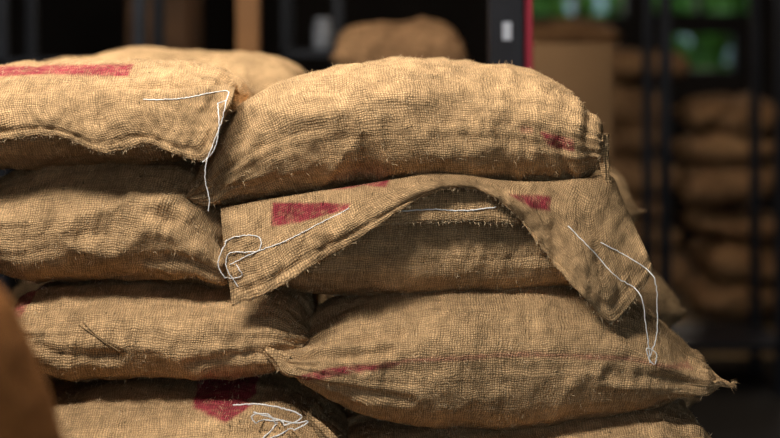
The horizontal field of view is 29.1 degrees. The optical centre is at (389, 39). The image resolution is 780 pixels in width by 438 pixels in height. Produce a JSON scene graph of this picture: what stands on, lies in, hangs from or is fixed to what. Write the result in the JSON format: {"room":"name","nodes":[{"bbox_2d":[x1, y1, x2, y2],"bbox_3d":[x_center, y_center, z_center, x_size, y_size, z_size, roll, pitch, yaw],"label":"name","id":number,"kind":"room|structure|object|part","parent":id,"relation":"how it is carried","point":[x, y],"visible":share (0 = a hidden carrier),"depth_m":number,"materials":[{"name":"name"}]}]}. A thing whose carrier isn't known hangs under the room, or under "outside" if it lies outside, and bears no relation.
{"room":"warehouse","nodes":[
{"label":"warehouse","id":0,"kind":"room"},
{"bbox_2d":[10,0,126,171],"bbox_3d":[-2.920,-0.050,11.060,2.160,3.200,0.120,0,0,0],"label":"panel","id":1,"kind":"object","parent":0,"point":[67,28],"visible":0.02,"depth_m":11.00,"materials":[{"name":"paint"}]},
{"bbox_2d":[201,0,487,72],"bbox_3d":[-0.310,-0.050,11.060,2.620,3.200,0.120,0,0,0],"label":"shelving unit","id":2,"kind":"object","parent":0,"point":[468,18],"visible":0.02,"depth_m":11.00,"materials":[{"name":"paint"}]},
{"bbox_2d":[10,251,779,437],"bbox_3d":[0.500,1.600,4.060,9.240,0.100,14.120,0,0,0],"label":"floor","id":3,"kind":"structure","parent":0,"point":[752,410],"depth_m":6.40,"materials":[{"name":"concrete"}]},
{"bbox_2d":[0,0,164,296],"bbox_3d":[-1.175,0.300,5.750,0.550,2.500,0.500,0,0,0],"label":"storage rack","id":4,"kind":"object","parent":3,"relation":"on","point":[31,6],"visible":0.02,"depth_m":5.54,"materials":[{"name":"metal"}]},
{"bbox_3d":[-1.427,0.300,5.522,0.045,2.500,0.045,0,0,0],"label":"post","id":5,"kind":"part","parent":4,"relation":"part of","materials":[{"name":"metal"}]},
{"bbox_2d":[0,58,56,64],"bbox_3d":[-1.175,0.085,5.750,0.550,0.030,0.500,0,0,0],"label":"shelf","id":6,"kind":"object","parent":4,"relation":"attached to","point":[3,61],"depth_m":5.50,"materials":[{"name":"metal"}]},
{"bbox_3d":[-1.427,0.300,5.978,0.045,2.500,0.045,0,0,0],"label":"post","id":7,"kind":"part","parent":4,"relation":"part of","materials":[{"name":"metal"}]},
{"bbox_3d":[-0.922,0.300,5.522,0.045,2.500,0.045,0,0,0],"label":"post","id":8,"kind":"part","parent":4,"relation":"part of","materials":[{"name":"metal"}]},
{"bbox_3d":[-0.922,0.300,5.978,0.045,2.500,0.045,0,0,0],"label":"post","id":9,"kind":"part","parent":4,"relation":"part of","materials":[{"name":"metal"}]},
{"bbox_2d":[127,0,200,49],"bbox_3d":[-1.130,0.400,7.535,0.300,2.300,0.530,0,0,0],"label":"tall cabinet","id":10,"kind":"object","parent":3,"relation":"on","point":[182,17],"visible":0.02,"depth_m":7.28,"materials":[{"name":"brown wood"}]},
{"bbox_3d":[-1.205,0.375,7.290,0.140,2.150,0.019,0,0,0],"label":"door","id":11,"kind":"part","parent":10,"relation":"part of","materials":[{"name":"grey wood"}]},
{"bbox_3d":[-1.055,0.375,7.290,0.140,2.150,0.019,0,0,0],"label":"door","id":12,"kind":"part","parent":10,"relation":"part of","materials":[{"name":"brown wood"}]},
{"bbox_2d":[236,0,260,52],"bbox_3d":[-0.532,-0.050,5.640,0.135,3.200,0.130,0,0,0],"label":"timber post","id":13,"kind":"object","parent":3,"relation":"on","point":[248,12],"visible":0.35,"depth_m":5.60,"materials":[{"name":"brown wood"}]},
{"bbox_2d":[280,0,342,65],"bbox_3d":[-0.320,0.350,6.200,0.240,2.400,0.400,0,0,0],"label":"storage rack","id":14,"kind":"object","parent":3,"relation":"on","point":[287,51],"visible":0.12,"depth_m":6.00,"materials":[{"name":"metal"}]},
{"bbox_3d":[-0.425,0.350,6.015,0.030,2.400,0.030,0,0,0],"label":"post","id":15,"kind":"part","parent":14,"relation":"part of","materials":[{"name":"metal"}]},
{"bbox_3d":[-0.425,0.350,6.385,0.030,2.400,0.030,0,0,0],"label":"post","id":16,"kind":"part","parent":14,"relation":"part of","materials":[{"name":"metal"}]},
{"bbox_2d":[280,49,334,56],"bbox_3d":[-0.320,0.055,6.200,0.240,0.030,0.400,0,0,0],"label":"shelf","id":17,"kind":"object","parent":14,"relation":"attached to","point":[283,52],"depth_m":6.00,"materials":[{"name":"metal"}]},
{"bbox_2d":[313,18,331,48],"bbox_3d":[-0.280,-0.026,6.200,0.080,0.131,0.080,0,0,0],"label":"storage jar","id":18,"kind":"object","parent":14,"relation":"on","point":[322,30],"visible":1,"depth_m":6.17,"materials":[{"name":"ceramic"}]},
{"bbox_3d":[-0.215,0.350,6.015,0.030,2.400,0.030,0,0,0],"label":"post","id":19,"kind":"part","parent":14,"relation":"part of","materials":[{"name":"metal"}]},
{"bbox_3d":[-0.215,0.350,6.385,0.030,2.400,0.030,0,0,0],"label":"post","id":20,"kind":"part","parent":14,"relation":"part of","materials":[{"name":"metal"}]},
{"bbox_2d":[533,20,628,82],"bbox_3d":[1.375,0.700,11.060,0.750,1.700,0.120,0,0,0],"label":"panel","id":21,"kind":"object","parent":3,"relation":"on","point":[621,27],"visible":0.07,"depth_m":11.00,"materials":[{"name":"paint"}]},
{"bbox_2d":[533,15,624,19],"bbox_3d":[1.375,-0.165,11.035,0.690,0.030,0.130,0,0,0],"label":"frame","id":22,"kind":"object","parent":21,"relation":"on","point":[535,17],"visible":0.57,"depth_m":10.97,"materials":[{"name":"metal"}]},
{"bbox_2d":[573,0,580,14],"bbox_3d":[1.375,-0.550,11.035,0.040,0.740,0.130,0,0,0],"label":"mullion","id":23,"kind":"object","parent":22,"relation":"on","point":[576,3],"visible":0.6,"depth_m":10.97,"materials":[{"name":"metal"}]},
{"bbox_2d":[622,0,628,19],"bbox_3d":[1.735,-0.550,11.035,0.030,0.800,0.130,0,0,0],"label":"frame","id":24,"kind":"object","parent":21,"relation":"attached to","point":[625,3],"visible":0.8,"depth_m":10.97,"materials":[{"name":"metal"}]},
{"bbox_2d":[629,0,641,154],"bbox_3d":[1.800,-0.050,11.060,0.100,3.200,0.120,0,0,0],"label":"panel","id":25,"kind":"object","parent":3,"relation":"on","point":[635,6],"visible":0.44,"depth_m":11.00,"materials":[{"name":"paint"}]},
{"bbox_2d":[671,74,737,250],"bbox_3d":[2.300,0.900,11.060,0.500,1.300,0.120,0,0,0],"label":"panel","id":26,"kind":"object","parent":3,"relation":"on","point":[686,86],"visible":0.14,"depth_m":11.00,"materials":[{"name":"paint"}]},
{"bbox_2d":[671,30,673,50],"bbox_3d":[2.065,0.090,11.035,0.030,0.320,0.130,0,0,0],"label":"frame","id":27,"kind":"object","parent":26,"relation":"on","point":[672,31],"visible":0.14,"depth_m":10.97,"materials":[{"name":"metal"}]},
{"bbox_2d":[674,30,734,34],"bbox_3d":[2.300,-0.055,11.035,0.440,0.030,0.130,0,0,0],"label":"frame","id":28,"kind":"object","parent":27,"relation":"attached to","point":[676,32],"visible":0.86,"depth_m":10.97,"materials":[{"name":"metal"}]},
{"bbox_2d":[671,17,737,29],"bbox_3d":[2.300,-0.120,11.060,0.500,0.100,0.120,0,0,0],"label":"panel","id":29,"kind":"object","parent":28,"relation":"on","point":[677,23],"visible":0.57,"depth_m":11.00,"materials":[{"name":"paint"}]},
{"bbox_2d":[653,13,748,16],"bbox_3d":[2.275,-0.185,11.035,0.790,0.030,0.130,0,0,0],"label":"frame","id":30,"kind":"object","parent":29,"relation":"on","point":[654,14],"visible":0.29,"depth_m":10.97,"materials":[{"name":"metal"}]},
{"bbox_2d":[686,70,734,73],"bbox_3d":[2.300,0.235,11.035,0.440,0.030,0.130,0,0,0],"label":"frame","id":31,"kind":"object","parent":26,"relation":"on","point":[689,71],"visible":0.64,"depth_m":10.97,"materials":[{"name":"metal"}]},
{"bbox_2d":[731,30,738,73],"bbox_3d":[2.535,0.090,11.035,0.030,0.320,0.130,0,0,0],"label":"frame","id":32,"kind":"object","parent":26,"relation":"attached to","point":[734,38],"visible":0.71,"depth_m":10.97,"materials":[{"name":"metal"}]},
{"bbox_2d":[642,0,779,396],"bbox_3d":[1.448,0.250,6.750,0.545,2.600,0.500,0,0,0],"label":"storage rack","id":33,"kind":"object","parent":3,"relation":"on","point":[752,337],"visible":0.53,"depth_m":6.82,"materials":[{"name":"metal"}]},
{"bbox_3d":[1.198,0.250,6.978,0.045,2.600,0.045,0,0,0],"label":"post","id":34,"kind":"part","parent":33,"relation":"part of","materials":[{"name":"metal"}]},
{"bbox_3d":[1.198,0.250,6.522,0.045,2.600,0.045,0,0,0],"label":"post","id":35,"kind":"part","parent":33,"relation":"part of","materials":[{"name":"metal"}]},
{"bbox_2d":[671,323,779,350],"bbox_3d":[1.448,1.335,6.750,0.545,0.030,0.500,0,0,0],"label":"shelf","id":36,"kind":"object","parent":33,"relation":"attached to","point":[698,336],"depth_m":6.68,"materials":[{"name":"metal"}]},
{"bbox_3d":[1.698,0.250,6.978,0.045,2.600,0.045,0,0,0],"label":"post","id":37,"kind":"part","parent":33,"relation":"part of","materials":[{"name":"metal"}]},
{"bbox_3d":[1.698,0.250,6.522,0.045,2.600,0.045,0,0,0],"label":"post","id":38,"kind":"part","parent":33,"relation":"part of","materials":[{"name":"metal"}]},
{"bbox_2d":[674,291,773,357],"bbox_3d":[1.500,1.480,7.950,1.100,0.139,1.300,0,0,0],"label":"wooden pallet","id":39,"kind":"object","parent":3,"relation":"on","point":[691,316],"visible":0.03,"depth_m":7.54,"materials":[{"name":"brown wood"}]},
{"bbox_2d":[653,249,694,291],"bbox_3d":[1.319,1.250,8.232,0.635,0.285,0.583,0,0,0],"label":"burlap sack","id":40,"kind":"object","parent":39,"relation":"on","point":[680,263],"visible":0.11,"depth_m":7.99,"materials":[{"name":"brown fabric"}]},
{"bbox_2d":[635,218,681,249],"bbox_3d":[1.280,1.036,8.237,0.556,0.211,0.556,0,0,0],"label":"burlap sack","id":41,"kind":"object","parent":40,"relation":"on","point":[676,238],"visible":0.12,"depth_m":7.99,"materials":[{"name":"brown fabric"}]},
{"bbox_2d":[631,195,673,219],"bbox_3d":[1.284,0.892,8.231,0.470,0.184,0.586,0,0,0],"label":"burlap sack","id":42,"kind":"object","parent":41,"relation":"on","point":[637,200],"visible":0.08,"depth_m":7.98,"materials":[{"name":"brown fabric"}]},
{"bbox_2d":[612,154,681,196],"bbox_3d":[1.300,0.724,8.202,0.527,0.258,0.641,0,0,0],"label":"burlap sack","id":43,"kind":"object","parent":42,"relation":"on","point":[629,166],"visible":0.23,"depth_m":7.92,"materials":[{"name":"brown fabric"}]},
{"bbox_2d":[613,125,671,154],"bbox_3d":[1.228,0.525,8.214,0.570,0.192,0.601,0,0,0],"label":"burlap sack","id":44,"kind":"object","parent":43,"relation":"on","point":[627,140],"visible":0.32,"depth_m":7.95,"materials":[{"name":"brown fabric"}]},
{"bbox_2d":[613,80,673,125],"bbox_3d":[1.257,0.354,8.243,0.560,0.285,0.533,0,0,0],"label":"burlap sack","id":45,"kind":"object","parent":44,"relation":"on","point":[627,97],"visible":0.31,"depth_m":8.00,"materials":[{"name":"brown fabric"}]},
{"bbox_2d":[613,45,690,81],"bbox_3d":[1.270,0.132,8.220,0.660,0.207,0.591,0,0,0],"label":"burlap sack","id":46,"kind":"object","parent":45,"relation":"on","point":[627,63],"visible":0.27,"depth_m":7.96,"materials":[{"name":"brown fabric"}]},
{"bbox_2d":[674,271,773,317],"bbox_3d":[1.760,1.287,7.570,0.568,0.233,0.613,0,0,0],"label":"burlap sack","id":47,"kind":"object","parent":39,"relation":"on","point":[703,294],"visible":0.68,"depth_m":7.32,"materials":[{"name":"brown fabric"}]},
{"bbox_2d":[687,236,773,285],"bbox_3d":[1.759,1.106,7.546,0.432,0.237,0.600,0,0,0],"label":"burlap sack","id":48,"kind":"object","parent":47,"relation":"on","point":[724,260],"visible":0.8,"depth_m":7.32,"materials":[{"name":"brown fabric"}]},
{"bbox_2d":[681,204,773,243],"bbox_3d":[1.748,0.927,7.597,0.478,0.201,0.496,0,0,0],"label":"burlap sack","id":49,"kind":"object","parent":48,"relation":"on","point":[722,220],"visible":0.79,"depth_m":7.44,"materials":[{"name":"brown fabric"}]},
{"bbox_2d":[671,160,773,205],"bbox_3d":[1.708,0.697,7.581,0.521,0.252,0.585,0,0,0],"label":"burlap sack","id":50,"kind":"object","parent":49,"relation":"on","point":[698,185],"visible":0.77,"depth_m":7.32,"materials":[{"name":"brown fabric"}]},
{"bbox_2d":[671,132,773,165],"bbox_3d":[1.702,0.528,7.564,0.507,0.209,0.578,0,0,0],"label":"burlap sack","id":51,"kind":"object","parent":50,"relation":"on","point":[709,149],"visible":0.67,"depth_m":7.31,"materials":[{"name":"brown fabric"}]},
{"bbox_2d":[671,92,773,134],"bbox_3d":[1.722,0.379,7.544,0.558,0.223,0.637,0,0,0],"label":"burlap sack","id":52,"kind":"object","parent":51,"relation":"on","point":[725,113],"visible":0.79,"depth_m":7.27,"materials":[{"name":"brown fabric"}]},
{"bbox_3d":[1.500,1.540,7.345,1.100,0.019,0.090,0,0,0],"label":"board","id":53,"kind":"part","parent":39,"relation":"part of","materials":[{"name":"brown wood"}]},
{"bbox_2d":[738,17,748,207],"bbox_3d":[2.625,0.690,11.060,0.150,1.720,0.120,0,0,0],"label":"panel","id":54,"kind":"object","parent":3,"relation":"on","point":[743,22],"visible":0.14,"depth_m":11.00,"materials":[{"name":"paint"}]},
{"bbox_2d":[761,0,771,244],"bbox_3d":[2.750,-0.050,11.060,0.100,3.200,0.120,0,0,0],"label":"panel","id":55,"kind":"object","parent":3,"relation":"on","point":[766,5],"visible":0.22,"depth_m":11.00,"materials":[{"name":"paint"}]},
{"bbox_3d":[0.322,1.542,4.250,0.205,0.015,0.200,0,0,0],"label":"base plate","id":56,"kind":"object","parent":3,"relation":"on","visible":0},
{"bbox_2d":[488,0,523,66],"bbox_3d":[0.328,-0.050,4.250,0.095,3.200,0.100,0,0,0],"label":"shaft","id":57,"kind":"object","parent":56,"relation":"on","point":[500,50],"visible":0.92,"depth_m":4.20,"materials":[{"name":"metal"}]},
{"bbox_2d":[503,22,511,39],"bbox_3d":[0.328,-0.025,4.197,0.025,0.050,0.003,0,0,0],"label":"label","id":58,"kind":"object","parent":57,"relation":"attached to","point":[507,26],"visible":1,"depth_m":4.20,"materials":[{"name":"paper"}]},
{"bbox_2d":[524,0,532,68],"bbox_3d":[0.390,-0.050,4.240,0.024,3.200,0.040,0,0,0],"label":"red stripe","id":59,"kind":"object","parent":57,"relation":"attached to","point":[528,4],"visible":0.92,"depth_m":4.22,"materials":[{"name":"paint"}]},
{"bbox_3d":[0.613,1.358,5.200,0.265,0.384,0.401,0,0,0],"label":"cardboard box","id":60,"kind":"object","parent":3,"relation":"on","visible":0},
{"bbox_3d":[0.613,0.973,5.200,0.265,0.384,0.401,0,0,0],"label":"cardboard box","id":61,"kind":"object","parent":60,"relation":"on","visible":0},
{"bbox_2d":[609,158,612,167],"bbox_3d":[0.613,0.588,5.199,0.265,0.384,0.401,0,0,0],"label":"cardboard box","id":62,"kind":"object","parent":61,"relation":"on","point":[610,159],"visible":0.09,"depth_m":5.00,"materials":[{"name":"brown cardboard"}]},
{"bbox_2d":[533,43,612,157],"bbox_3d":[0.613,0.203,5.199,0.265,0.384,0.401,0,0,0],"label":"cardboard box","id":63,"kind":"object","parent":62,"relation":"on","point":[585,69],"visible":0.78,"depth_m":5.00,"materials":[{"name":"brown cardboard"}]},
{"bbox_3d":[-0.050,1.480,3.625,1.700,0.139,1.350,0,0,0],"label":"wooden pallet","id":64,"kind":"object","parent":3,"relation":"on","visible":0},
{"bbox_3d":[-0.490,1.274,3.331,0.740,0.235,0.756,0,0,0],"label":"burlap sack","id":65,"kind":"object","parent":64,"relation":"on","visible":0},
{"bbox_3d":[-0.460,1.048,3.327,0.720,0.227,0.768,0,0,0],"label":"burlap sack","id":66,"kind":"object","parent":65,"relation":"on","visible":0},
{"bbox_2d":[47,371,349,437],"bbox_3d":[-0.448,0.842,3.266,0.752,0.282,0.889,0,0,0],"label":"burlap sack","id":67,"kind":"object","parent":66,"relation":"on","point":[277,405],"visible":0.65,"depth_m":2.99,"materials":[{"name":"fabric"}]},
{"bbox_2d":[15,279,318,383],"bbox_3d":[-0.469,0.611,3.336,0.658,0.238,0.789,0,0,0],"label":"burlap sack","id":68,"kind":"object","parent":67,"relation":"on","point":[106,329],"visible":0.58,"depth_m":3.00,"materials":[{"name":"fabric"}]},
{"bbox_2d":[0,161,228,287],"bbox_3d":[-0.611,0.378,3.372,0.627,0.305,0.776,0,0,0],"label":"burlap sack","id":69,"kind":"object","parent":68,"relation":"on","point":[116,221],"visible":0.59,"depth_m":3.02,"materials":[{"name":"fabric"}]},
{"bbox_2d":[0,56,256,210],"bbox_3d":[-0.733,0.183,3.269,0.855,0.304,0.678,0,0,0],"label":"burlap sack","id":70,"kind":"object","parent":69,"relation":"on","point":[64,111],"visible":0.94,"depth_m":2.99,"materials":[{"name":"fabric"}]},
{"bbox_2d":[177,55,612,206],"bbox_3d":[0.003,0.197,3.244,0.910,0.336,0.573,0,0,0],"label":"burlap sack","id":71,"kind":"object","parent":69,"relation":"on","point":[340,125],"visible":0.92,"depth_m":3.00,"materials":[{"name":"fabric"}]},
{"bbox_3d":[0.290,1.278,3.223,0.860,0.241,0.564,0,0,0],"label":"burlap sack","id":72,"kind":"object","parent":64,"relation":"on","visible":0},
{"bbox_3d":[0.290,1.066,3.223,0.820,0.197,0.565,0,0,0],"label":"burlap sack","id":73,"kind":"object","parent":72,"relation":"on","visible":0},
{"bbox_2d":[346,397,710,437],"bbox_3d":[0.270,0.866,3.183,0.796,0.266,0.646,0,0,0],"label":"burlap sack","id":74,"kind":"object","parent":73,"relation":"on","point":[673,419],"visible":0.27,"depth_m":3.02,"materials":[{"name":"fabric"}]},
{"bbox_2d":[258,286,739,430],"bbox_3d":[0.218,0.657,3.214,0.966,0.340,0.594,0,0,0],"label":"burlap sack","id":75,"kind":"object","parent":74,"relation":"on","point":[539,357],"visible":0.83,"depth_m":2.95,"materials":[{"name":"fabric"}]},
{"bbox_2d":[217,173,657,364],"bbox_3d":[0.095,0.451,3.243,0.872,0.366,0.650,0,0,0],"label":"burlap sack","id":76,"kind":"object","parent":75,"relation":"on","point":[433,232],"visible":0.97,"depth_m":2.99,"materials":[{"name":"fabric"}]},
{"bbox_3d":[0.280,1.291,3.827,1.000,0.206,0.572,0,0,0],"label":"burlap sack","id":77,"kind":"object","parent":64,"relation":"on","visible":0},
{"bbox_3d":[0.275,1.082,3.823,0.990,0.231,0.568,0,0,0],"label":"burlap sack","id":78,"kind":"object","parent":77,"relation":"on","visible":0},
{"bbox_2d":[683,396,701,407],"bbox_3d":[0.265,0.861,3.826,0.972,0.228,0.568,0,0,0],"label":"burlap sack","id":79,"kind":"object","parent":78,"relation":"on","point":[690,400],"visible":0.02,"depth_m":3.59,"materials":[{"name":"brown fabric"}]},
{"bbox_2d":[318,270,685,327],"bbox_3d":[0.245,0.639,3.826,0.930,0.244,0.568,0,0,0],"label":"burlap sack","id":80,"kind":"object","parent":79,"relation":"on","point":[670,311],"visible":0.09,"depth_m":3.57,"materials":[{"name":"brown fabric"}]},
{"bbox_2d":[591,167,646,223],"bbox_3d":[0.193,0.400,3.846,0.880,0.243,0.567,0,0,0],"label":"burlap sack","id":81,"kind":"object","parent":80,"relation":"on","point":[635,213],"visible":0.02,"depth_m":3.63,"materials":[{"name":"beige fabric"}]},
{"bbox_3d":[-0.625,1.249,4.072,0.750,0.281,0.562,0,0,0],"label":"burlap sack","id":82,"kind":"object","parent":64,"relation":"on","visible":0},
{"bbox_2d":[44,374,52,382],"bbox_3d":[-0.625,0.970,4.073,0.751,0.301,0.558,0,0,0],"label":"burlap sack","id":83,"kind":"object","parent":82,"relation":"on","point":[48,378],"visible":0.02,"depth_m":3.89,"materials":[{"name":"brown fabric"}]},
{"bbox_2d":[10,279,55,304],"bbox_3d":[-0.625,0.684,4.074,0.750,0.279,0.571,0,0,0],"label":"burlap sack","id":84,"kind":"object","parent":83,"relation":"on","point":[22,288],"visible":0.02,"depth_m":3.82,"materials":[{"name":"brown fabric"}]},
{"bbox_3d":[-0.625,0.418,4.075,0.750,0.253,0.559,0,0,0],"label":"burlap sack","id":85,"kind":"object","parent":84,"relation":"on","visible":0},
{"bbox_2d":[57,46,305,92],"bbox_3d":[-0.603,0.151,4.074,0.795,0.268,0.566,0,0,0],"label":"burlap sack","id":86,"kind":"object","parent":85,"relation":"on","point":[261,71],"visible":0.2,"depth_m":3.90,"materials":[{"name":"beige fabric"}]},
{"bbox_3d":[-0.800,1.480,1.700,0.800,0.139,0.600,0,0,0],"label":"wooden pallet","id":87,"kind":"object","parent":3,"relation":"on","visible":0},
{"bbox_3d":[-0.775,1.271,1.700,0.790,0.246,0.513,0,0,0],"label":"burlap sack","id":88,"kind":"object","parent":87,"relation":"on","visible":0},
{"bbox_3d":[-0.770,1.024,1.698,0.800,0.263,0.512,0,0,0],"label":"burlap sack","id":89,"kind":"object","parent":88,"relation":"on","visible":0},
{"bbox_3d":[-0.770,0.797,1.699,0.800,0.216,0.516,0,0,0],"label":"burlap sack","id":90,"kind":"object","parent":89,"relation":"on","visible":0},
{"bbox_2d":[0,286,63,437],"bbox_3d":[-0.773,0.455,1.697,0.762,0.478,0.511,0,0,0],"label":"burlap sack","id":91,"kind":"object","parent":90,"relation":"on","point":[27,405],"visible":1,"depth_m":1.74,"materials":[{"name":"brown fabric"}]},
{"bbox_3d":[0.050,1.480,5.500,0.700,0.139,0.600,0,0,0],"label":"wooden pallet","id":92,"kind":"object","parent":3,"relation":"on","visible":0},
{"bbox_3d":[0.039,1.251,5.470,0.511,0.280,0.579,0,0,0],"label":"burlap sack","id":93,"kind":"object","parent":92,"relation":"on","visible":0},
{"bbox_3d":[0.036,1.029,5.448,0.517,0.217,0.627,0,0,0],"label":"burlap sack","id":94,"kind":"object","parent":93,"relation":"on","visible":0},
{"bbox_3d":[0.039,0.778,5.482,0.518,0.324,0.566,0,0,0],"label":"burlap sack","id":95,"kind":"object","parent":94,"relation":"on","visible":0},
{"bbox_3d":[0.034,0.519,5.462,0.499,0.228,0.599,0,0,0],"label":"burlap sack","id":96,"kind":"object","parent":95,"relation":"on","visible":0},
{"bbox_3d":[0.029,0.302,5.486,0.517,0.263,0.542,0,0,0],"label":"burlap sack","id":97,"kind":"object","parent":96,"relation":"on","visible":0},
{"bbox_2d":[329,16,468,64],"bbox_3d":[0.035,0.056,5.477,0.494,0.284,0.578,0,0,0],"label":"burlap sack","id":98,"kind":"object","parent":97,"relation":"on","point":[429,38],"visible":0.54,"depth_m":5.22,"materials":[{"name":"brown fabric"}]},
{"bbox_3d":[1.131,1.264,9.595,0.683,0.252,0.548,0,0,0],"label":"burlap sack","id":99,"kind":"object","parent":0,"visible":0},
{"bbox_3d":[1.136,1.038,9.585,0.616,0.269,0.561,0,0,0],"label":"burlap sack","id":100,"kind":"object","parent":99,"relation":"on","visible":0},
{"bbox_3d":[1.128,0.853,9.559,0.628,0.279,0.591,0,0,0],"label":"burlap sack","id":101,"kind":"object","parent":100,"relation":"on","visible":0},
{"bbox_3d":[1.114,0.602,9.580,0.653,0.227,0.560,0,0,0],"label":"burlap sack","id":102,"kind":"object","parent":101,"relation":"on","visible":0},
{"bbox_3d":[1.134,0.413,9.555,0.619,0.240,0.609,0,0,0],"label":"burlap sack","id":103,"kind":"object","parent":102,"relation":"on","visible":0},
{"bbox_3d":[1.125,0.178,9.594,0.725,0.303,0.543,0,0,0],"label":"burlap sack","id":104,"kind":"object","parent":103,"relation":"on","visible":0},
{"bbox_2d":[533,17,621,44],"bbox_3d":[1.111,-0.030,9.565,0.671,0.232,0.626,0,0,0],"label":"burlap sack","id":105,"kind":"object","parent":104,"relation":"on","point":[559,30],"visible":0.55,"depth_m":9.28,"materials":[{"name":"brown fabric"}]},
{"label":"outside","id":106,"kind":"structure","parent":0,"visible":0},
{"bbox_3d":[2.000,1.700,17.065,28.000,0.100,11.870,0,0,0],"label":"ground","id":107,"kind":"structure","parent":106,"visible":0},
{"bbox_2d":[533,0,748,69],"bbox_3d":[2.021,0.473,13.288,13.545,3.205,2.420,0,0,-1],"label":"hedge","id":108,"kind":"object","parent":107,"relation":"on","point":[706,52],"visible":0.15,"depth_m":12.70,"materials":[{"name":"green plant"}]},
{"bbox_2d":[565,0,730,61],"bbox_3d":[2.000,0.500,17.600,20.000,2.300,0.200,0,0,0],"label":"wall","id":109,"kind":"structure","parent":107,"relation":"on","point":[601,4],"depth_m":17.50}
]}

